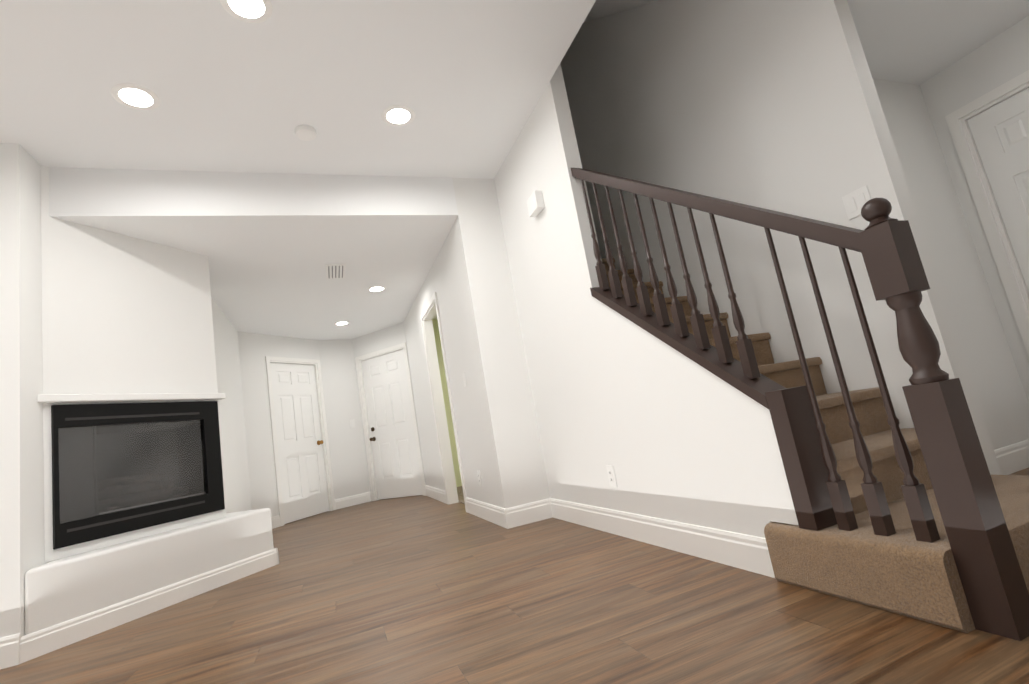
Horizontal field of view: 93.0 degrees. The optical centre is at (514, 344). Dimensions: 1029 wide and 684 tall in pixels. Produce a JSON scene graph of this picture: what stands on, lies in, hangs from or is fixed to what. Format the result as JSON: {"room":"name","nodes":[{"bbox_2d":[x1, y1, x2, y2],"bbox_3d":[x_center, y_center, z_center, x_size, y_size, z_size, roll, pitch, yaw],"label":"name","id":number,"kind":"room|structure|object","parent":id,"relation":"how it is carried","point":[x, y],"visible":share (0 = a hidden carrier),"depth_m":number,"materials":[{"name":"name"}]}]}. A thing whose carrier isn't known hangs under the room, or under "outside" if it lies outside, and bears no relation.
{"room":"living room","nodes":[
{"label":"living room","id":0,"kind":"room"},
{"bbox_2d":[0,143,53,639],"bbox_3d":[-4.028,0.237,2.215,2.960,3.008,0.450,-6,-10,-21],"label":"wall","id":1,"kind":"structure","parent":0,"point":[22,549],"depth_m":2.57,"materials":[{"name":"white paint"}]},
{"bbox_2d":[0,633,19,668],"bbox_3d":[-3.708,1.584,1.768,2.960,0.135,0.014,-6,-10,-21],"label":"baseboard","id":2,"kind":"structure","parent":1,"relation":"attached to","point":[9,645],"depth_m":2.29,"materials":[{"name":"white paint"}]},
{"bbox_2d":[40,165,225,561],"bbox_3d":[-2.522,0.116,3.393,0.709,2.294,1.109,-6,-10,-21],"label":"wall","id":3,"kind":"structure","parent":0,"point":[123,314],"depth_m":3.13,"materials":[{"name":"white paint"}]},
{"bbox_2d":[37,393,225,402],"bbox_3d":[-2.401,0.345,3.160,0.065,0.044,1.087,-14,-10,22],"label":"trim","id":4,"kind":"structure","parent":3,"relation":"attached to","point":[62,398],"depth_m":3.04,"materials":[{"name":"white paint"}]},
{"bbox_2d":[51,401,224,548],"bbox_3d":[-2.505,0.800,3.178,0.425,0.775,0.956,-14,-10,22],"label":"fireplace insert","id":5,"kind":"object","parent":3,"relation":"in","point":[119,468],"visible":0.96,"depth_m":3.07,"materials":[{"name":"black metal"}]},
{"bbox_2d":[211,297,250,512],"bbox_3d":[-3.079,0.698,4.954,0.350,2.688,1.846,-6,-10,-21],"label":"wall","id":6,"kind":"structure","parent":0,"point":[234,449],"depth_m":5.03,"materials":[{"name":"white paint"}]},
{"bbox_2d":[49,167,457,339],"bbox_3d":[-3.811,-0.568,4.955,5.519,0.620,4.497,-6,-10,-21],"label":"ceiling","id":7,"kind":"structure","parent":0,"point":[270,245],"depth_m":3.75,"materials":[{"name":"white paint"}]},
{"bbox_2d":[326,264,345,278],"bbox_3d":[-1.673,-0.679,4.572,0.170,0.009,0.380,-6,-10,-21],"label":"ceiling vent","id":8,"kind":"object","parent":7,"relation":"in","point":[335,271],"visible":0.98,"depth_m":4.55,"materials":[{"name":"white plastic"}]},
{"bbox_2d":[334,321,349,324],"bbox_3d":[-2.258,-0.274,6.394,0.208,0.004,0.208,-6,-10,-21],"label":"recessed light","id":9,"kind":"object","parent":7,"relation":"in","point":[342,323],"visible":1,"depth_m":6.38,"materials":[{"name":"white paint"}]},
{"bbox_2d":[367,286,386,291],"bbox_3d":[-1.485,-0.597,5.271,0.208,0.004,0.208,-6,-10,-21],"label":"recessed light","id":10,"kind":"object","parent":7,"relation":"in","point":[376,288],"visible":1,"depth_m":5.26,"materials":[{"name":"white paint"}]},
{"bbox_2d":[0,0,595,178],"bbox_3d":[-1.519,-1.873,0.540,6.806,0.300,5.703,-6,-10,-21],"label":"ceiling","id":11,"kind":"structure","parent":0,"point":[467,82],"depth_m":2.63,"materials":[{"name":"white paint"}]},
{"bbox_2d":[110,83,159,109],"bbox_3d":[-1.986,-1.295,2.563,0.208,0.004,0.208,-6,-10,-21],"label":"recessed light","id":12,"kind":"object","parent":11,"relation":"in","point":[135,96],"visible":1,"depth_m":2.56,"materials":[{"name":"white paint"}]},
{"bbox_2d":[220,0,272,22],"bbox_3d":[-1.184,-1.502,2.158,0.208,0.004,0.208,-6,-10,-21],"label":"recessed light","id":13,"kind":"object","parent":11,"relation":"in","point":[254,11],"visible":1,"depth_m":2.18,"materials":[{"name":"white paint"}]},
{"bbox_2d":[295,125,316,140],"bbox_3d":[-1.301,-1.315,3.048,0.128,0.038,0.128,-6,-10,-21],"label":"smoke detector","id":14,"kind":"object","parent":11,"relation":"attached to","point":[306,132],"visible":1,"depth_m":3.02,"materials":[{"name":"white plastic"}]},
{"bbox_2d":[381,105,414,125],"bbox_3d":[-0.728,-1.430,3.061,0.208,0.004,0.208,-6,-10,-21],"label":"recessed light","id":15,"kind":"object","parent":11,"relation":"in","point":[398,115],"visible":1,"depth_m":3.05,"materials":[{"name":"white paint"}]},
{"bbox_2d":[237,322,425,516],"bbox_3d":[-2.426,0.867,6.629,2.328,2.688,1.199,-6,-10,-21],"label":"wall","id":16,"kind":"structure","parent":0,"point":[348,453],"depth_m":6.86,"materials":[{"name":"white paint"}]},
{"bbox_2d":[271,515,280,528],"bbox_3d":[-2.899,2.110,5.721,0.261,0.135,0.261,-6,-10,-21],"label":"baseboard","id":17,"kind":"structure","parent":16,"relation":"attached to","point":[275,520],"depth_m":5.83,"materials":[{"name":"white paint"}]},
{"bbox_2d":[270,363,328,523],"bbox_3d":[-2.843,1.249,6.461,0.569,2.016,0.549,-6,-10,-21],"label":"hall door","id":18,"kind":"structure","parent":16,"relation":"in","point":[301,462],"depth_m":6.44,"materials":[{"name":"white paint"}]},
{"bbox_2d":[265,356,335,525],"bbox_3d":[-2.814,1.210,6.453,0.639,2.095,0.661,-6,-10,-21],"label":"door frame","id":19,"kind":"structure","parent":16,"relation":"attached to","point":[326,453],"depth_m":6.64,"materials":[{"name":"white paint"}]},
{"bbox_2d":[335,492,371,509],"bbox_3d":[-2.251,2.186,6.840,0.515,0.135,0.161,-6,-10,-21],"label":"baseboard","id":20,"kind":"structure","parent":16,"relation":"attached to","point":[357,499],"depth_m":6.83,"materials":[{"name":"white paint"}]},
{"bbox_2d":[355,342,425,500],"bbox_3d":[-1.752,1.104,6.921,0.689,2.095,0.803,-6,-10,-21],"label":"door frame","id":21,"kind":"structure","parent":16,"relation":"attached to","point":[403,346],"depth_m":7.00,"materials":[{"name":"white paint"}]},
{"bbox_2d":[362,349,422,499],"bbox_3d":[-1.747,1.138,6.934,0.605,2.016,0.698,-6,-10,-21],"label":"door","id":22,"kind":"structure","parent":16,"relation":"in","point":[394,450],"depth_m":6.93,"materials":[{"name":"white paint"}]},
{"bbox_2d":[432,319,461,486],"bbox_3d":[0.058,0.563,7.479,3.060,2.720,0.100,-6,-10,-21],"label":"wall","id":23,"kind":"structure","parent":0,"point":[447,406],"depth_m":6.97,"materials":[{"name":"green paint"}]},
{"bbox_2d":[404,230,494,504],"bbox_3d":[-0.871,0.238,5.414,0.100,2.988,3.197,-6,-10,-21],"label":"wall","id":24,"kind":"structure","parent":0,"point":[442,281],"depth_m":4.47,"materials":[{"name":"white paint"}]},
{"bbox_2d":[425,485,446,503],"bbox_3d":[-0.958,1.804,5.906,0.014,0.135,1.317,-6,-10,-21],"label":"baseboard","id":25,"kind":"structure","parent":24,"relation":"attached to","point":[438,494],"depth_m":5.82,"materials":[{"name":"white paint"}]},
{"bbox_2d":[420,292,467,512],"bbox_3d":[-0.706,0.600,5.073,0.116,2.117,0.894,-6,-10,-21],"label":"door frame","id":26,"kind":"structure","parent":24,"relation":"attached to","point":[431,308],"depth_m":5.35,"materials":[{"name":"white paint"}]},
{"bbox_2d":[477,471,481,485],"bbox_3d":[-0.290,1.104,4.023,0.009,0.118,0.075,-6,-10,-21],"label":"outlet","id":27,"kind":"object","parent":24,"relation":"attached to","point":[479,478],"visible":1,"depth_m":4.01,"materials":[{"name":"white plastic"}]},
{"bbox_2d":[466,497,507,528],"bbox_3d":[-0.244,1.354,3.968,0.014,0.135,1.124,-6,-10,-21],"label":"baseboard","id":28,"kind":"structure","parent":24,"relation":"attached to","point":[494,514],"depth_m":3.87,"materials":[{"name":"white paint"}]},
{"bbox_2d":[457,486,464,503],"bbox_3d":[0.852,1.528,5.755,3.080,0.012,3.187,-6,-10,-21],"label":"floor","id":29,"kind":"structure","parent":0,"point":[460,494],"depth_m":5.77,"materials":[{"name":"beige"}]},
{"bbox_2d":[451,178,549,508],"bbox_3d":[-0.126,-0.156,3.901,0.455,3.008,0.250,-6,-10,-21],"label":"wall","id":30,"kind":"structure","parent":0,"point":[518,476],"depth_m":3.74,"materials":[{"name":"white paint"}]},
{"bbox_2d":[504,499,551,528],"bbox_3d":[0.104,1.218,3.522,0.330,0.135,0.014,-6,-10,-21],"label":"baseboard","id":31,"kind":"structure","parent":30,"relation":"attached to","point":[536,511],"depth_m":3.51,"materials":[{"name":"white paint"}]},
{"bbox_2d":[0,468,1028,683],"bbox_3d":[-0.537,1.369,3.037,10.800,0.100,12.200,-6,-10,-21],"label":"floor","id":32,"kind":"structure","parent":0,"point":[419,589],"depth_m":1.87,"materials":[{"name":"brown wood"}]},
{"bbox_2d":[24,508,273,634],"bbox_3d":[-2.165,1.418,3.215,0.982,0.412,1.475,-6,-10,-21],"label":"hearth","id":33,"kind":"object","parent":32,"relation":"on","point":[58,591],"visible":0.58,"depth_m":2.81,"materials":[{"name":"white paint"}]},
{"bbox_2d":[20,548,278,663],"bbox_3d":[-2.130,1.560,3.187,1.023,0.115,1.527,-6,-10,-21],"label":"baseboard","id":34,"kind":"structure","parent":33,"relation":"attached to","point":[36,644],"depth_m":2.75,"materials":[{"name":"white paint"}]},
{"bbox_2d":[571,168,1028,640],"bbox_3d":[0.936,-0.074,2.792,0.968,2.128,2.853,-6,-10,-21],"label":"staircase","id":35,"kind":"structure","parent":32,"relation":"on","point":[926,518],"depth_m":1.52,"materials":[{"name":"wood"}]},
{"bbox_2d":[583,0,658,22],"bbox_3d":[0.387,-2.676,3.677,0.828,2.204,2.600,-6,-10,-21],"label":"ceiling slope","id":36,"kind":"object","parent":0,"point":[601,8],"depth_m":3.61,"materials":[{"name":"white paint"}]},
{"bbox_2d":[494,64,798,537],"bbox_3d":[0.206,-1.515,3.173,0.100,5.300,2.388,-6,-10,-21],"label":"wall","id":37,"kind":"structure","parent":0,"point":[666,431],"depth_m":2.78,"materials":[{"name":"white paint"}]},
{"bbox_2d":[527,190,544,216],"bbox_3d":[0.141,-0.942,3.282,0.054,0.120,0.150,-6,-10,-21],"label":"door chime","id":38,"kind":"object","parent":37,"relation":"attached to","point":[535,204],"visible":1,"depth_m":3.23,"materials":[{"name":"white plastic"}]},
{"bbox_2d":[606,465,617,486],"bbox_3d":[0.549,0.747,2.768,0.009,0.118,0.075,-6,-10,-21],"label":"outlet","id":39,"kind":"object","parent":37,"relation":"attached to","point":[611,476],"visible":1,"depth_m":2.76,"materials":[{"name":"white plastic"}]},
{"bbox_2d":[548,498,774,577],"bbox_3d":[0.606,0.990,2.684,0.014,0.135,1.988,-6,-10,-21],"label":"baseboard","id":40,"kind":"structure","parent":37,"relation":"attached to","point":[743,551],"depth_m":2.26,"materials":[{"name":"white paint"}]},
{"bbox_2d":[560,0,1001,474],"bbox_3d":[1.065,-1.605,3.525,0.100,5.300,2.560,-6,-10,-21],"label":"wall","id":41,"kind":"structure","parent":0,"point":[774,105],"depth_m":2.76,"materials":[{"name":"white paint"}]},
{"bbox_2d":[842,185,870,219],"bbox_3d":[1.598,-0.659,2.276,0.010,0.118,0.118,-6,-10,-21],"label":"light switch","id":42,"kind":"object","parent":41,"relation":"attached to","point":[855,201],"visible":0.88,"depth_m":2.28,"materials":[{"name":"white plastic"}]},
{"bbox_2d":[847,0,1028,84],"bbox_3d":[2.700,-2.015,2.167,2.021,0.300,2.225,-6,-10,-21],"label":"ceiling","id":43,"kind":"structure","parent":0,"point":[917,42],"depth_m":2.66,"materials":[{"name":"white paint"}]},
{"bbox_2d":[873,16,1028,449],"bbox_3d":[2.939,-0.803,1.973,2.081,2.600,2.225,-6,-10,-21],"label":"wall","id":44,"kind":"structure","parent":0,"point":[991,342],"depth_m":2.89,"materials":[{"name":"white paint"}]},
{"bbox_2d":[945,70,1028,355],"bbox_3d":[3.032,-0.472,2.556,0.106,2.117,0.727,-6,-10,-21],"label":"door frame","id":45,"kind":"structure","parent":44,"relation":"attached to","point":[991,220],"depth_m":2.88,"materials":[{"name":"white paint"}]},
{"bbox_2d":[967,88,1028,291],"bbox_3d":[3.015,-0.436,2.542,0.086,2.031,0.571,-6,-10,-21],"label":"door","id":46,"kind":"structure","parent":44,"relation":"in","point":[1000,133],"depth_m":2.81,"materials":[{"name":"white paint"}]},
{"bbox_2d":[994,439,1028,474],"bbox_3d":[2.433,0.649,2.542,1.269,0.135,0.020,-6,-10,-21],"label":"baseboard","id":47,"kind":"structure","parent":44,"relation":"attached to","point":[1013,458],"depth_m":2.65,"materials":[{"name":"white paint"}]}
]}

